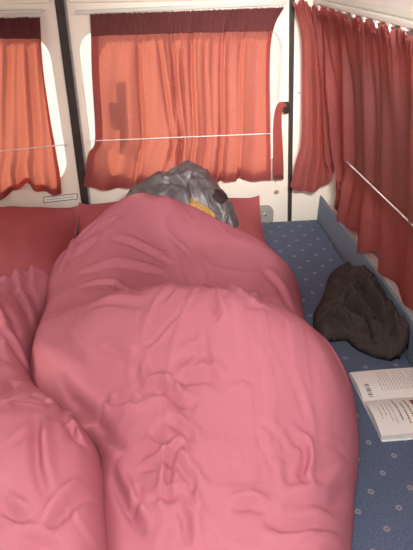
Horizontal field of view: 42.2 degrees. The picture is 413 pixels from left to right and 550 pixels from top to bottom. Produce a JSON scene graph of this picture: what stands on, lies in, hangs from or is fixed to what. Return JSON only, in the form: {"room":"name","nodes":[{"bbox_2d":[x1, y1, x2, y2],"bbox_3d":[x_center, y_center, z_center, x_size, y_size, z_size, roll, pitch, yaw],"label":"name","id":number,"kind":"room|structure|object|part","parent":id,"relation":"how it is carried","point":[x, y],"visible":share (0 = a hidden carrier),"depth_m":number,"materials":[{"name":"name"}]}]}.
{"room":"camper van interior","nodes":[
{"label":"camper van interior","id":0,"kind":"room"},
{"bbox_2d":[292,0,335,220],"bbox_3d":[0.415,-0.580,2.037,0.264,0.960,0.122,-3,31,-5],"label":"wall","id":1,"kind":"structure","parent":0,"point":[305,204],"depth_m":2.04,"materials":[{"name":"white plastic"}]},
{"bbox_2d":[273,101,288,178],"bbox_3d":[0.271,-0.495,1.980,0.054,0.291,0.030,-3,31,-5],"label":"tie","id":2,"kind":"object","parent":1,"relation":"hanging from","point":[278,165],"visible":1,"depth_m":1.98,"materials":[{"name":"red fabric"}]},
{"bbox_2d":[287,0,294,220],"bbox_3d":[0.308,-0.559,2.003,0.069,0.960,0.071,-3,31,-5],"label":"trim","id":3,"kind":"structure","parent":1,"relation":"attached to","point":[291,6],"depth_m":1.93,"materials":[{"name":"rubber"}]},
{"bbox_2d":[323,0,412,258],"bbox_3d":[0.555,0.244,0.709,0.333,1.567,3.260,-3,31,-5],"label":"wall","id":4,"kind":"structure","parent":0,"point":[401,4],"depth_m":1.23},
{"bbox_2d":[314,0,412,33],"bbox_3d":[0.447,-0.486,1.056,0.038,0.060,1.615,-3,31,-5],"label":"rail","id":5,"kind":"object","parent":4,"relation":"attached to","point":[392,16],"visible":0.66,"depth_m":1.30,"materials":[{"name":"white plastic"}]},
{"bbox_2d":[290,0,412,309],"bbox_3d":[0.481,-0.243,1.339,0.206,0.729,1.351,-5,31,-7],"label":"curtain","id":6,"kind":"object","parent":5,"relation":"hanging from","point":[357,77],"visible":0.99,"depth_m":1.59,"materials":[{"name":"red fabric"}]},
{"bbox_2d":[346,161,412,225],"bbox_3d":[0.531,-0.116,1.336,0.015,0.015,1.107,-4,31,-5],"label":"wire","id":7,"kind":"object","parent":6,"relation":"attached to","point":[367,181],"visible":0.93,"depth_m":1.54,"materials":[{"name":"white plastic"}]},
{"bbox_2d":[329,204,412,316],"bbox_3d":[0.590,0.303,1.313,0.056,0.170,2.030,-3,31,-5],"label":"trim","id":8,"kind":"structure","parent":4,"relation":"attached to","point":[371,256],"depth_m":1.72,"materials":[{"name":"white plastic"}]},
{"bbox_3d":[-0.274,0.996,1.033,2.100,0.040,3.220,-3,31,-5],"label":"floor","id":9,"kind":"structure","parent":0,"visible":0},
{"bbox_3d":[-0.405,0.574,1.359,1.900,0.358,2.030,-3,31,-5],"label":"bed base","id":10,"kind":"object","parent":9,"relation":"on","visible":0},
{"bbox_2d":[262,220,344,326],"bbox_3d":[0.356,0.007,1.850,0.236,0.100,0.701,-3,31,-5],"label":"mattress","id":11,"kind":"object","parent":10,"relation":"on","point":[307,252],"depth_m":1.89,"materials":[{"name":"blue fabric"}]},
{"bbox_2d":[313,262,409,360],"bbox_3d":[0.400,0.051,1.566,0.216,0.111,0.501,-3,31,-5],"label":"garment","id":12,"kind":"object","parent":11,"relation":"on","point":[353,308],"visible":0.98,"depth_m":1.46,"materials":[{"name":"black fabric"}]},
{"bbox_2d":[317,195,412,365],"bbox_3d":[0.551,0.266,1.318,0.012,0.191,1.985,-3,31,-5],"label":"backrest cushion","id":13,"kind":"object","parent":11,"relation":"attached to","point":[339,236],"visible":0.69,"depth_m":1.81,"materials":[{"name":"fabric"}]},
{"bbox_2d":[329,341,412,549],"bbox_3d":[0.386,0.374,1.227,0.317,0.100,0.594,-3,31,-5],"label":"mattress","id":14,"kind":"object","parent":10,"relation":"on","point":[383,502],"depth_m":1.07,"materials":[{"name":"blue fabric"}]},
{"bbox_2d":[349,367,412,441],"bbox_3d":[0.455,0.290,1.247,0.182,0.024,0.219,-3,31,-5],"label":"open book","id":15,"kind":"object","parent":14,"relation":"on","point":[386,395],"visible":1,"depth_m":1.25,"materials":[{"name":"paper"}]},
{"bbox_3d":[-0.620,0.384,1.234,1.435,0.098,2.010,-3,31,-5],"label":"mattress","id":16,"kind":"object","parent":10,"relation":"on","visible":0},
{"bbox_2d":[0,205,78,275],"bbox_3d":[-0.806,-0.098,1.798,0.700,0.160,0.500,-3,31,-5],"label":"pillow","id":17,"kind":"object","parent":16,"relation":"on","point":[35,236],"visible":0.66,"depth_m":1.79,"materials":[{"name":"red fabric"}]},
{"bbox_2d":[0,265,106,549],"bbox_3d":[-0.791,0.306,1.002,1.253,0.271,1.570,-7,31,-11],"label":"duvet","id":18,"kind":"object","parent":16,"relation":"on","point":[52,483],"visible":0.86,"depth_m":0.83,"materials":[{"name":"fabric"}]},
{"bbox_2d":[79,195,267,245],"bbox_3d":[-0.120,-0.136,1.848,0.700,0.158,0.514,-3,31,-5],"label":"pillow","id":19,"kind":"object","parent":16,"relation":"on","point":[247,210],"visible":0.13,"depth_m":1.97,"materials":[{"name":"red fabric"}]},
{"bbox_2d":[126,160,238,227],"bbox_3d":[-0.095,-0.234,1.865,0.435,0.304,0.318,-3,31,-5],"label":"jacket","id":20,"kind":"object","parent":19,"relation":"on","point":[188,182],"visible":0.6,"depth_m":1.80,"materials":[{"name":"grey fabric"}]},
{"bbox_2d":[30,193,358,549],"bbox_3d":[-0.050,0.179,1.101,0.774,0.375,1.692,-3,31,-5],"label":"duvet","id":21,"kind":"object","parent":16,"relation":"on","point":[217,417],"visible":0.98,"depth_m":0.94,"materials":[{"name":"fabric"}]},
{"bbox_3d":[-0.544,-1.047,1.648,1.900,0.260,0.130,-3,31,-5],"label":"wall","id":22,"kind":"structure","parent":0,"visible":0},
{"bbox_2d":[0,0,80,231],"bbox_3d":[-0.978,-0.481,1.898,1.009,0.960,0.068,-3,31,-5],"label":"door","id":23,"kind":"structure","parent":22,"relation":"attached to","point":[25,196],"depth_m":1.88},
{"bbox_3d":[-0.902,-0.818,1.676,0.765,0.011,0.014,-3,31,-5],"label":"curtain rail","id":24,"kind":"part","parent":23,"relation":"part of","materials":[{"name":"white plastic"}]},
{"bbox_2d":[0,0,49,3],"bbox_3d":[-0.985,-0.842,1.659,0.980,0.015,0.013,-3,31,-5],"label":"door frame","id":25,"kind":"structure","parent":23,"relation":"attached to","point":[1,1],"depth_m":1.69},
{"bbox_2d":[0,16,60,200],"bbox_3d":[-0.842,-0.538,1.828,0.636,0.615,0.054,-4,31,-5],"label":"curtain","id":26,"kind":"object","parent":23,"relation":"hanging from","point":[25,122],"visible":1,"depth_m":1.85,"materials":[{"name":"fabric"}]},
{"bbox_2d":[0,143,68,151],"bbox_3d":[-0.713,-0.442,1.889,0.447,0.031,0.014,-4,31,-5],"label":"wire","id":27,"kind":"object","parent":26,"relation":"attached to","point":[68,143],"visible":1,"depth_m":1.89,"materials":[{"name":"white plastic"}]},
{"bbox_2d":[43,193,77,202],"bbox_3d":[-0.556,-0.292,2.038,0.134,0.034,0.002,-3,31,-5],"label":"sticker","id":28,"kind":"object","parent":23,"relation":"attached to","point":[48,199],"visible":1,"depth_m":2.04,"materials":[{"name":"white plastic"}]},
{"bbox_2d":[54,0,88,203],"bbox_3d":[-0.468,-0.513,1.942,0.034,0.960,0.069,-3,31,-5],"label":"trim","id":29,"kind":"structure","parent":22,"relation":"attached to","point":[59,4],"depth_m":1.84,"materials":[{"name":"rubber"}]},
{"bbox_2d":[64,0,197,203],"bbox_3d":[-0.093,-0.522,1.950,0.727,0.960,0.014,-3,31,-5],"label":"door frame","id":30,"kind":"structure","parent":22,"relation":"attached to","point":[65,4],"depth_m":1.76,"materials":[{"name":"grey plastic"}]},
{"bbox_2d":[66,0,288,221],"bbox_3d":[-0.065,-0.535,1.971,0.793,0.960,0.066,-3,31,-5],"label":"door","id":31,"kind":"structure","parent":22,"relation":"in","point":[79,24],"depth_m":1.85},
{"bbox_3d":[-0.079,-0.870,1.741,0.690,0.027,0.012,-3,31,-5],"label":"curtain rail","id":32,"kind":"part","parent":31,"relation":"part of","materials":[{"name":"white plastic"}]},
{"bbox_2d":[84,6,283,190],"bbox_3d":[-0.103,-0.598,1.882,0.724,0.609,0.059,-3,31,-5],"label":"curtain","id":33,"kind":"object","parent":31,"relation":"hanging from","point":[207,72],"visible":0.98,"depth_m":1.86,"materials":[{"name":"fabric"}]},
{"bbox_2d":[90,132,271,140],"bbox_3d":[-0.089,-0.498,1.924,0.661,0.008,0.014,-3,31,-5],"label":"wire","id":34,"kind":"object","parent":33,"relation":"attached to","point":[271,132],"visible":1,"depth_m":1.92,"materials":[{"name":"white plastic"}]},
{"bbox_2d":[260,205,273,222],"bbox_3d":[0.228,-0.225,2.155,0.079,0.112,0.016,-3,31,-5],"label":"bracket","id":35,"kind":"object","parent":31,"relation":"attached to","point":[268,217],"visible":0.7,"depth_m":2.14,"materials":[{"name":"grey plastic"}]}
]}

